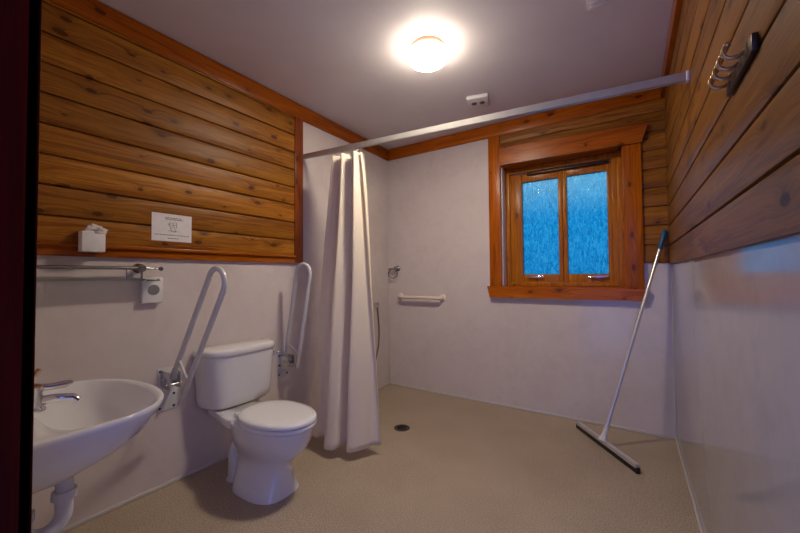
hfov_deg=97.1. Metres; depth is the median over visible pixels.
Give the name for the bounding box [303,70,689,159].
rail
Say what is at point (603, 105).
trim
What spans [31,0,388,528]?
wall
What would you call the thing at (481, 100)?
power socket
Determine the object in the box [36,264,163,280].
towel rail
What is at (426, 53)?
ceiling lamp
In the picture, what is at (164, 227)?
notice
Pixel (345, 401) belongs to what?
shower curtain
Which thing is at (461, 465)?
floor
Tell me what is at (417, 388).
baseboard
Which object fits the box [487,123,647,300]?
window
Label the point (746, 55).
hook rail
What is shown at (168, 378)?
support rail
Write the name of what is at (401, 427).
floor drain
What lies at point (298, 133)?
trim
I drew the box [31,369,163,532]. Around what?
basin
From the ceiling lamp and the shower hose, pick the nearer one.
the ceiling lamp
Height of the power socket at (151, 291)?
0.144 m
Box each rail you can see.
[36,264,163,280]
[157,266,227,412]
[277,262,311,377]
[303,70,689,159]
[708,32,758,96]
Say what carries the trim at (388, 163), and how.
attached to the wall at (566, 357)
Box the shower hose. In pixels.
[374,303,379,359]
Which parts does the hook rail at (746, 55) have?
plate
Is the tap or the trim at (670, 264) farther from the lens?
the trim at (670, 264)
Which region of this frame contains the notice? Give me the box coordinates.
[151,212,191,242]
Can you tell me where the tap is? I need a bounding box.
[34,369,80,413]
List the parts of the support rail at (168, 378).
wall plate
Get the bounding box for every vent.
[526,160,608,175]
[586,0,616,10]
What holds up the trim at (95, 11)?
attached to the wall at (129, 131)
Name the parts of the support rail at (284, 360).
wall plate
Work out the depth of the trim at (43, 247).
2.04 m
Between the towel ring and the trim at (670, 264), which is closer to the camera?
the trim at (670, 264)
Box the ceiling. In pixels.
[98,0,672,149]
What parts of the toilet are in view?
cistern lid, lid, flush lever, seat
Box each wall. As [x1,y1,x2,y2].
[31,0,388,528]
[388,98,674,436]
[665,0,799,532]
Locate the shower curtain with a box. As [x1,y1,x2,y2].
[311,147,380,452]
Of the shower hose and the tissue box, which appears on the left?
the tissue box
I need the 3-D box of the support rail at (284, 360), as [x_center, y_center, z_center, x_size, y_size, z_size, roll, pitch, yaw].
[-0.792,0.414,2.706,0.326,0.890,0.104,-1,-2,33]
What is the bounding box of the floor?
[64,384,699,532]
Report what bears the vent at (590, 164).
attached to the window
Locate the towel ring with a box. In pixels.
[388,266,399,278]
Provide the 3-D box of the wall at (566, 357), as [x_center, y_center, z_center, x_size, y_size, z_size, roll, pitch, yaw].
[1.012,-0.030,3.436,2.573,2.670,0.266,-1,-2,33]
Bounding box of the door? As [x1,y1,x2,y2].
[0,0,41,532]
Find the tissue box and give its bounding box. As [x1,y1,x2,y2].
[78,223,107,251]
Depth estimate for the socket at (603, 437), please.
2.49 m
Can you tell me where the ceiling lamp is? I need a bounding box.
[408,36,446,71]
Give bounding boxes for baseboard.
[60,382,389,532]
[390,382,674,439]
[675,437,703,532]
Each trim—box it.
[37,241,295,262]
[48,0,388,160]
[293,116,302,262]
[388,163,389,381]
[389,88,664,160]
[660,0,682,96]
[670,264,676,436]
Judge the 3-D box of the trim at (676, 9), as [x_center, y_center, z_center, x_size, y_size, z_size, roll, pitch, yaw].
[1.120,-1.363,1.336,0.039,0.111,3.171,-1,-2,33]
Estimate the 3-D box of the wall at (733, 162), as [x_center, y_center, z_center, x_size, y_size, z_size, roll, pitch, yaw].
[1.234,-0.089,1.325,0.136,2.670,3.563,-1,-2,33]
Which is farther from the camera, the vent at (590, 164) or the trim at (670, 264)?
the vent at (590, 164)
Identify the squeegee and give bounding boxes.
[576,230,667,473]
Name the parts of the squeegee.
rubber blade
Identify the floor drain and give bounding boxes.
[394,424,409,430]
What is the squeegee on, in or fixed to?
on the floor
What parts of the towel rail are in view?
gallery rail, glass plate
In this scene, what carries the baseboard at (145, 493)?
attached to the wall at (129, 131)
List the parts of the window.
casing, reveal panel, pane, sash, frame, sill, pane, casing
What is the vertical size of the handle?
0.080 m
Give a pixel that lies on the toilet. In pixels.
(267, 436)
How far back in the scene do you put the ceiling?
2.25 m
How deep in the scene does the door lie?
0.47 m
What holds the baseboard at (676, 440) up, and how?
attached to the wall at (733, 162)
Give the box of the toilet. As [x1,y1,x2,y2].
[193,338,316,504]
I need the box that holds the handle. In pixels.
[398,293,445,301]
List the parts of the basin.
bowl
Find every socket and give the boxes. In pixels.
[140,278,162,302]
[466,93,489,108]
[598,426,608,440]

